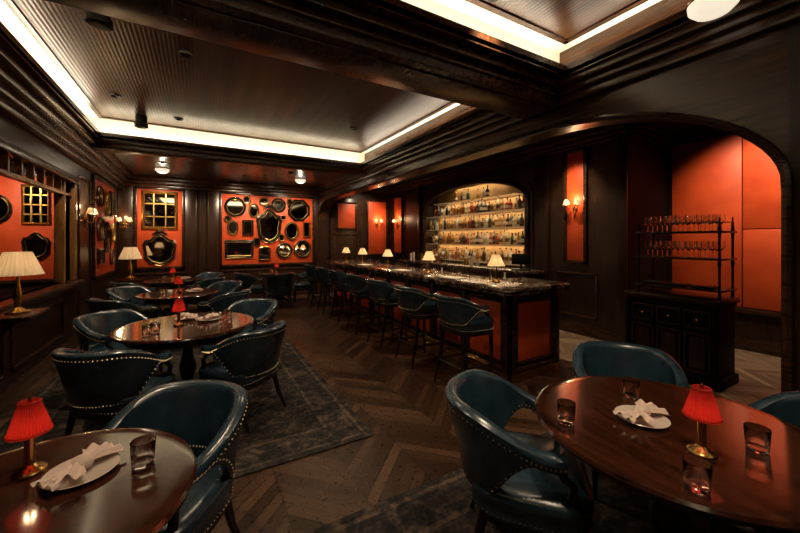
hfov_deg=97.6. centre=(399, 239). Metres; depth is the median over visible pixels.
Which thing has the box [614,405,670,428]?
plate
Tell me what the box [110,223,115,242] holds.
wall mirror
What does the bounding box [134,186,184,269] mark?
wall panel
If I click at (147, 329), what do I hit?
water glass
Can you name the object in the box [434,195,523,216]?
liquor bottles
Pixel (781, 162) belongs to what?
trim
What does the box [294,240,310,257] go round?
wall mirror
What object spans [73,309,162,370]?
dining chair
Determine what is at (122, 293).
dining chair
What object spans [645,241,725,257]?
glasses
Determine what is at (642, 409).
folded napkin
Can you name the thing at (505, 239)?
liquor bottles
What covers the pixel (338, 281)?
bar stool
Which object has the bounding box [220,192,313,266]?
wall panel
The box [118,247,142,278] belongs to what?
table lamp
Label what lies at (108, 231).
wall mirror
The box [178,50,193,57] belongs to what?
recessed light
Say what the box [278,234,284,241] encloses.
wall mirror
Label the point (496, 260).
lamp
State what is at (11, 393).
baseboard
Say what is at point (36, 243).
wall mirror
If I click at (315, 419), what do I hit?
area rug
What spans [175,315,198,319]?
plate
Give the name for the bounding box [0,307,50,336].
wall shelf
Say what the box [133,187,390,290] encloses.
wall
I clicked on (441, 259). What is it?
glassware
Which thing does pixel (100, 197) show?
wall mirror
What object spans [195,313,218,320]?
folded napkin
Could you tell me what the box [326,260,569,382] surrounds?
bar counter
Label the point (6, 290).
wall
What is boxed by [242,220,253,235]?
wall mirror
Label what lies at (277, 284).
dining chair
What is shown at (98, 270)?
wall panel
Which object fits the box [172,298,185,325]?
table lamp
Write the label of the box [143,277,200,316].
round dining table
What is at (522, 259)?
screen
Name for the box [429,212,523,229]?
liquor bottles
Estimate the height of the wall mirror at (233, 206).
0.532 m
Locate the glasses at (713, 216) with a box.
[645,213,725,231]
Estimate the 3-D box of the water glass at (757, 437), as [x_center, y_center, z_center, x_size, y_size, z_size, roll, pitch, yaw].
[1.407,0.781,1.378,0.080,0.090,0.080,0,0,-35]
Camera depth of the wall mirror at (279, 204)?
9.87 m
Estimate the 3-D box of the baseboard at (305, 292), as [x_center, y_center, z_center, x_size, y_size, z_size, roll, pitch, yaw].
[-3.410,1.505,9.907,7.200,0.190,0.030,0,0,-30]
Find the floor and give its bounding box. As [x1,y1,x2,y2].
[0,292,780,532]
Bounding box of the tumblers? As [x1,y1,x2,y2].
[352,257,469,275]
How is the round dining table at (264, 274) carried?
on the floor
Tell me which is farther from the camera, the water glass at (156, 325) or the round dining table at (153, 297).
the round dining table at (153, 297)
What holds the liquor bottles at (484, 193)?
on the shelf at (513, 193)
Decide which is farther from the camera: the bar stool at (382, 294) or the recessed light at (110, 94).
the bar stool at (382, 294)
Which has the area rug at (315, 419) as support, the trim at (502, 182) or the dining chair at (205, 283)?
the dining chair at (205, 283)
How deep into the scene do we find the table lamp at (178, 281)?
5.48 m
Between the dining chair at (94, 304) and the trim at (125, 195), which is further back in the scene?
the trim at (125, 195)
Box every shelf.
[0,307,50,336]
[427,192,523,265]
[635,216,736,299]
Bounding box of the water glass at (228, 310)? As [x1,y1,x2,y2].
[224,308,231,317]
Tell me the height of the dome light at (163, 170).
0.104 m
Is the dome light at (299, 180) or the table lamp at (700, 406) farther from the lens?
the dome light at (299, 180)
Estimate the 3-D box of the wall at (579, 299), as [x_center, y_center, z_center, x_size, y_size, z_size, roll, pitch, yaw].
[1.781,-0.125,8.615,0.500,3.450,7.460,0,0,-30]
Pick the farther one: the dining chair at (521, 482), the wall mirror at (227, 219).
the wall mirror at (227, 219)
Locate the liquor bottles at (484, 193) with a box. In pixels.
[476,185,488,197]
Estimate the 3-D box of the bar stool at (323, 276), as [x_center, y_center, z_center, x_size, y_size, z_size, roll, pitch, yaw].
[-1.577,1.096,7.751,0.597,1.013,0.612,0,0,-29]
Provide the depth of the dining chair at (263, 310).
4.48 m
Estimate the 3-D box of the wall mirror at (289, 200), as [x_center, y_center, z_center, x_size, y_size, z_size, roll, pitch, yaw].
[-3.152,-1.100,10.020,0.170,0.212,0.050,0,0,-30]
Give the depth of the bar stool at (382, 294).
5.19 m
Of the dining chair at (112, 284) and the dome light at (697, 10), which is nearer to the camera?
the dome light at (697, 10)
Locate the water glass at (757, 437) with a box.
[743,422,771,454]
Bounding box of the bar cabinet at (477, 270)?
[398,259,544,279]
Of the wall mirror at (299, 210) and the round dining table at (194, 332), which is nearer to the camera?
the round dining table at (194, 332)
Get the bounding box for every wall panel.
[0,171,53,283]
[92,174,115,279]
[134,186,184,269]
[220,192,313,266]
[367,200,387,255]
[393,196,402,253]
[563,146,587,263]
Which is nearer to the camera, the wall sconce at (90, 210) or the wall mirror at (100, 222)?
the wall sconce at (90, 210)
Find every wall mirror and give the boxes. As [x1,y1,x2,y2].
[0,195,11,221]
[21,184,50,224]
[21,232,50,258]
[96,185,104,207]
[97,217,104,240]
[97,248,104,263]
[104,192,109,216]
[104,222,111,252]
[109,191,115,216]
[109,248,115,264]
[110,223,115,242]
[141,190,177,229]
[142,229,176,265]
[224,197,245,216]
[224,215,231,222]
[225,240,253,257]
[227,220,238,234]
[242,195,250,204]
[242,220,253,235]
[248,203,259,217]
[254,238,259,245]
[256,204,281,243]
[258,197,268,205]
[259,246,270,260]
[271,198,285,212]
[276,243,292,258]
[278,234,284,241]
[284,222,298,239]
[287,198,292,204]
[288,199,309,220]
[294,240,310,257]
[303,222,310,236]
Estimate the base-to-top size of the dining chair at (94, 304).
0.824 m
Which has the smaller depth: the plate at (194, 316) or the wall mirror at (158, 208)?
the plate at (194, 316)
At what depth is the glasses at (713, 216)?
4.07 m
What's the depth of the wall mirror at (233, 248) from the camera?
9.37 m
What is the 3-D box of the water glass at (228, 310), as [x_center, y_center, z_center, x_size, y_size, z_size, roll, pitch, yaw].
[-1.833,0.781,3.734,0.080,0.090,0.080,0,0,-33]
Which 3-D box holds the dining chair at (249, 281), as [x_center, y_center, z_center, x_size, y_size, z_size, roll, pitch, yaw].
[-3.657,1.192,8.491,0.685,0.825,0.659,0,0,-44]
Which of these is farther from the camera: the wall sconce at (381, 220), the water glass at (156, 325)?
the wall sconce at (381, 220)
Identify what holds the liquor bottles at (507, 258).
on the shelf at (513, 193)
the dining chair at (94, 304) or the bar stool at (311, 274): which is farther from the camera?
the bar stool at (311, 274)
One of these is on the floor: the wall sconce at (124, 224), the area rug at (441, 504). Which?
the area rug at (441, 504)
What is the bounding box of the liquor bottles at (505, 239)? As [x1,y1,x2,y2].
[431,229,523,244]
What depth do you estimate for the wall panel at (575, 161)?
5.96 m
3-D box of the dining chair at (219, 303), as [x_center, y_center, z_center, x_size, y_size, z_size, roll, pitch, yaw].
[-2.660,1.179,5.361,0.685,0.824,0.659,0,0,10]
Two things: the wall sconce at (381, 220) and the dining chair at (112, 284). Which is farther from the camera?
the wall sconce at (381, 220)
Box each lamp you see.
[0,252,44,314]
[4,397,53,479]
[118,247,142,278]
[170,267,176,279]
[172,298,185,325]
[174,276,182,292]
[342,247,349,260]
[358,248,366,262]
[383,249,392,266]
[422,251,435,272]
[487,255,504,281]
[682,384,722,459]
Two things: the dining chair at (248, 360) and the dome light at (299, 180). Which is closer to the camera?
the dining chair at (248, 360)
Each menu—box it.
[392,269,411,270]
[438,276,466,279]
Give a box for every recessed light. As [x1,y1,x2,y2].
[109,93,121,97]
[174,117,183,120]
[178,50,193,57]
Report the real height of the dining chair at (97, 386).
0.824 m
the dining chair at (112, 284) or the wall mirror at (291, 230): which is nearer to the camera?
the dining chair at (112, 284)
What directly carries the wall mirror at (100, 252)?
attached to the wall panel at (98, 270)
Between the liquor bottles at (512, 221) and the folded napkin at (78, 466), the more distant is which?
the liquor bottles at (512, 221)
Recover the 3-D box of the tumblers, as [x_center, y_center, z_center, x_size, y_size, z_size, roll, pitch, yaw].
[-0.118,0.475,6.954,0.210,0.080,4.438,0,0,-30]
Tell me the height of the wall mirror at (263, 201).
0.252 m
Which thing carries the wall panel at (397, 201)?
attached to the wall at (579, 299)
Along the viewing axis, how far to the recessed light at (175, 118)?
5.24 m
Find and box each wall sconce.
[84,208,97,226]
[116,217,132,230]
[374,219,382,228]
[392,219,398,228]
[563,198,580,217]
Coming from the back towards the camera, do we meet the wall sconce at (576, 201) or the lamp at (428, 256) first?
the wall sconce at (576, 201)
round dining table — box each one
[0,428,196,532]
[108,312,253,380]
[135,288,217,314]
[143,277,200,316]
[258,271,294,301]
[535,376,799,532]
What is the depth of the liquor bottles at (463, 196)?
8.76 m
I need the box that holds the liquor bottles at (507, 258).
[432,246,523,263]
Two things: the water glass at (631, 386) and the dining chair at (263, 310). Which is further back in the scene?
the dining chair at (263, 310)
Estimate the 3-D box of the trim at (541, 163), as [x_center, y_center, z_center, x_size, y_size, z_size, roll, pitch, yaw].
[-0.774,0.000,8.879,10.169,3.200,4.482,0,0,17]
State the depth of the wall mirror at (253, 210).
9.55 m
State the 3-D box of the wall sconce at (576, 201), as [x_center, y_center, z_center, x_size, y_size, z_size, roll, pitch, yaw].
[2.922,-0.535,5.936,0.160,0.310,0.320,0,0,-30]
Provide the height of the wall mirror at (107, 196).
0.492 m
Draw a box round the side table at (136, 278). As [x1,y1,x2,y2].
[112,277,145,282]
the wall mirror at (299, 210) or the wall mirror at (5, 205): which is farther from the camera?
the wall mirror at (299, 210)
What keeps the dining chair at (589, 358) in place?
on the area rug at (441, 504)
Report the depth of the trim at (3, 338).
4.46 m
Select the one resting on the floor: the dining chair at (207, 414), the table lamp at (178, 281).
the dining chair at (207, 414)
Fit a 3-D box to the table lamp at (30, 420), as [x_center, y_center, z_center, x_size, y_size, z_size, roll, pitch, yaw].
[-1.322,0.693,1.250,0.124,0.268,0.124,0,0,-37]
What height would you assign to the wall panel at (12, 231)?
1.800 m
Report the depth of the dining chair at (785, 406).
1.79 m
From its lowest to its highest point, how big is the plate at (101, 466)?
0.018 m
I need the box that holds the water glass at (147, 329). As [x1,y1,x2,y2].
[142,324,152,335]
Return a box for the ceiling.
[0,0,704,187]
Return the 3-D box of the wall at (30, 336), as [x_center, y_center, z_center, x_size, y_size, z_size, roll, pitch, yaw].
[-3.354,-0.125,2.509,0.100,3.450,13.100,0,0,-30]
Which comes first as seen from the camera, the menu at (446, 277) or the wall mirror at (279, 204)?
the menu at (446, 277)
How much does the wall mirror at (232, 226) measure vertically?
0.412 m
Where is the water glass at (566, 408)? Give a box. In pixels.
[557,398,575,425]
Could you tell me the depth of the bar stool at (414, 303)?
4.42 m
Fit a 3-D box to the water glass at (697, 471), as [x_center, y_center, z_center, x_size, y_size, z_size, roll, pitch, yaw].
[0.990,0.781,1.166,0.080,0.090,0.080,0,0,36]
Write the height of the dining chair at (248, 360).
0.824 m
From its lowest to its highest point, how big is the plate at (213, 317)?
0.018 m
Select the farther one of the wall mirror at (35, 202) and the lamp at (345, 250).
the lamp at (345, 250)
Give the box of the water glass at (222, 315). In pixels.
[218,311,226,321]
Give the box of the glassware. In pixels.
[410,252,503,267]
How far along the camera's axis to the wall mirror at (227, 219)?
9.22 m
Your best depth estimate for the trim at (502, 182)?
7.45 m
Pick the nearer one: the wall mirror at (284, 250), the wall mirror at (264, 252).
the wall mirror at (264, 252)
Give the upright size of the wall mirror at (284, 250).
0.452 m
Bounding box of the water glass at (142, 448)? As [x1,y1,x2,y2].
[129,434,155,469]
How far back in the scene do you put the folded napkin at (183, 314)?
3.65 m
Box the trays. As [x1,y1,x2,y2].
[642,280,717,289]
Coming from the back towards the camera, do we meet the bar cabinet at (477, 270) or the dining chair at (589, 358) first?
the bar cabinet at (477, 270)
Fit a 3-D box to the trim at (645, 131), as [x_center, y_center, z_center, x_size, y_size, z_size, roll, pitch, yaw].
[2.298,-1.660,7.664,10.568,0.200,2.156,0,0,44]
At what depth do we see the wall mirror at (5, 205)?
5.56 m
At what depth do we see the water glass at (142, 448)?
1.27 m
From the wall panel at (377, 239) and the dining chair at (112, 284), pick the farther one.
the wall panel at (377, 239)
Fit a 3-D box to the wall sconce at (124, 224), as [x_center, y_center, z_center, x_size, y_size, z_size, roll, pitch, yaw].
[-6.329,-0.365,8.043,0.320,0.310,0.160,0,0,-30]
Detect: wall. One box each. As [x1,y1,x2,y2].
[0,113,117,391]
[0,162,53,297]
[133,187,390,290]
[318,0,799,390]
[391,139,615,330]
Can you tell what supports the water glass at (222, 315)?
on the round dining table at (194, 332)
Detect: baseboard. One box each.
[0,334,78,413]
[160,287,330,305]
[559,319,780,356]
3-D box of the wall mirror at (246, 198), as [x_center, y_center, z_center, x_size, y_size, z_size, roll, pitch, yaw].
[-4.140,-1.080,9.450,0.210,0.272,0.050,0,0,-30]
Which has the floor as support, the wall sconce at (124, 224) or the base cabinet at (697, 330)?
the base cabinet at (697, 330)
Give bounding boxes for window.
[0,138,83,312]
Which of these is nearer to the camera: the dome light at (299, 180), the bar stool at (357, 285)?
the bar stool at (357, 285)
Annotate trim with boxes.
[0,0,799,197]
[0,175,91,379]
[118,186,317,287]
[133,134,627,342]
[317,112,794,392]
[366,122,733,192]
[422,175,532,266]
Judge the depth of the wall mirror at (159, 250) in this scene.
8.48 m
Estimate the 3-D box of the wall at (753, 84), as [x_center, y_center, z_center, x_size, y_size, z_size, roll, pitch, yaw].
[0.915,-0.125,4.916,0.300,3.450,13.000,0,0,-30]
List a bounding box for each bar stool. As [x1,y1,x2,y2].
[304,264,329,307]
[315,266,342,314]
[328,269,359,323]
[344,273,379,334]
[366,278,406,349]
[394,284,442,368]
[433,293,493,381]
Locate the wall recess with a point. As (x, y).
(731, 176)
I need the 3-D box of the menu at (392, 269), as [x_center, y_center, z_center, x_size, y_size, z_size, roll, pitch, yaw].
[0.031,0.508,5.907,0.220,0.012,0.320,0,0,-36]
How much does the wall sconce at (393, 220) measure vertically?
0.310 m
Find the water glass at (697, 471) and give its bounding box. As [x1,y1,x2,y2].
[682,454,712,494]
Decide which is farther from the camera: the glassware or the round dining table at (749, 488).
the glassware
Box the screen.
[512,254,530,270]
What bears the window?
in the wall at (30, 336)
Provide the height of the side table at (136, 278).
0.770 m
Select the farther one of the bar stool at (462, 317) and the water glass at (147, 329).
the bar stool at (462, 317)
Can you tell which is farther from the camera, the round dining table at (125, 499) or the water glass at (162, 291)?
the water glass at (162, 291)
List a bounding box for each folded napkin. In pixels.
[30,441,125,491]
[181,312,196,318]
[185,288,202,290]
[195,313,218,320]
[613,399,670,422]
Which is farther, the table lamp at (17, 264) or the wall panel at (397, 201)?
the wall panel at (397, 201)
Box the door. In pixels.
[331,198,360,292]
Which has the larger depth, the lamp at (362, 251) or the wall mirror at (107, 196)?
the lamp at (362, 251)
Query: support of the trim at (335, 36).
attached to the wall at (30, 336)
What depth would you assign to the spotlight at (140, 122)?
5.08 m
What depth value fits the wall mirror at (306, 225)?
10.27 m
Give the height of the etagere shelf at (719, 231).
0.900 m
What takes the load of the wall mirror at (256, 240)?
attached to the wall panel at (224, 235)
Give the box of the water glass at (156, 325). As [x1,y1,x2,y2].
[150,321,160,332]
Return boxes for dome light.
[155,167,169,173]
[295,178,305,182]
[685,0,739,21]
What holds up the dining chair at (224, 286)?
on the area rug at (315, 419)
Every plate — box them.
[39,453,119,490]
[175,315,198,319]
[197,316,218,320]
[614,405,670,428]
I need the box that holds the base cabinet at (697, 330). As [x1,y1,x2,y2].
[624,287,739,391]
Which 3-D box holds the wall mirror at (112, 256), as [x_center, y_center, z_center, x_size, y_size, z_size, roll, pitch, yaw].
[-6.046,0.350,7.364,0.050,0.352,0.350,0,0,-30]
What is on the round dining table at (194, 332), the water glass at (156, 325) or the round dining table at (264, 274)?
the water glass at (156, 325)
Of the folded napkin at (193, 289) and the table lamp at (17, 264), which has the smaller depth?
the table lamp at (17, 264)
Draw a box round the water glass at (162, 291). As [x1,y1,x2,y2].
[160,289,165,295]
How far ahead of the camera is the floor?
3.19 m
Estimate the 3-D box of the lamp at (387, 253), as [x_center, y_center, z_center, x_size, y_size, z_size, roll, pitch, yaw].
[-0.237,0.349,6.791,0.216,0.332,0.216,0,0,-30]
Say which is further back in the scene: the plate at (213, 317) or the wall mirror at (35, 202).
the wall mirror at (35, 202)
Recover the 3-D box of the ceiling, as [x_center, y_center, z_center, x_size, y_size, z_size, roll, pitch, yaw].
[0.370,-1.715,4.659,8.700,0.430,13.100,0,0,-30]
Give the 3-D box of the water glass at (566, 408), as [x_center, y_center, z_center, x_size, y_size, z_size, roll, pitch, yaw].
[0.756,0.781,1.591,0.080,0.090,0.080,0,0,35]
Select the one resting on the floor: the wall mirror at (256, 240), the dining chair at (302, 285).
the dining chair at (302, 285)
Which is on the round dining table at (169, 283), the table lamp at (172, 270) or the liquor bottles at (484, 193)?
the table lamp at (172, 270)
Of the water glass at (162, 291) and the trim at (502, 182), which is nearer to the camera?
the water glass at (162, 291)
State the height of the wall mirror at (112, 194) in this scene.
0.526 m
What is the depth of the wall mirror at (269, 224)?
9.74 m
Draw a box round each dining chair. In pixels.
[51,348,174,435]
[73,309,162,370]
[86,298,152,318]
[102,379,247,532]
[105,285,161,317]
[109,282,157,305]
[185,276,225,312]
[187,272,221,310]
[197,280,242,312]
[198,288,250,346]
[198,320,286,432]
[213,298,277,359]
[234,272,265,297]
[265,273,294,307]
[293,271,316,302]
[446,369,594,532]
[572,341,688,499]
[709,390,799,532]
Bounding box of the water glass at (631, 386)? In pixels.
[622,377,639,398]
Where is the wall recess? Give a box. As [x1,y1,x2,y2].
[627,123,780,342]
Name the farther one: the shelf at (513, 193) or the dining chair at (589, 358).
the shelf at (513, 193)
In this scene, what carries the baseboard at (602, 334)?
attached to the wall at (579, 299)
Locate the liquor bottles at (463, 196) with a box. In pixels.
[454,189,469,200]
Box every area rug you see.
[0,308,373,478]
[314,432,756,532]
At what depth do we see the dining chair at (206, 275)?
8.30 m
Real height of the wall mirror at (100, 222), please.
0.450 m

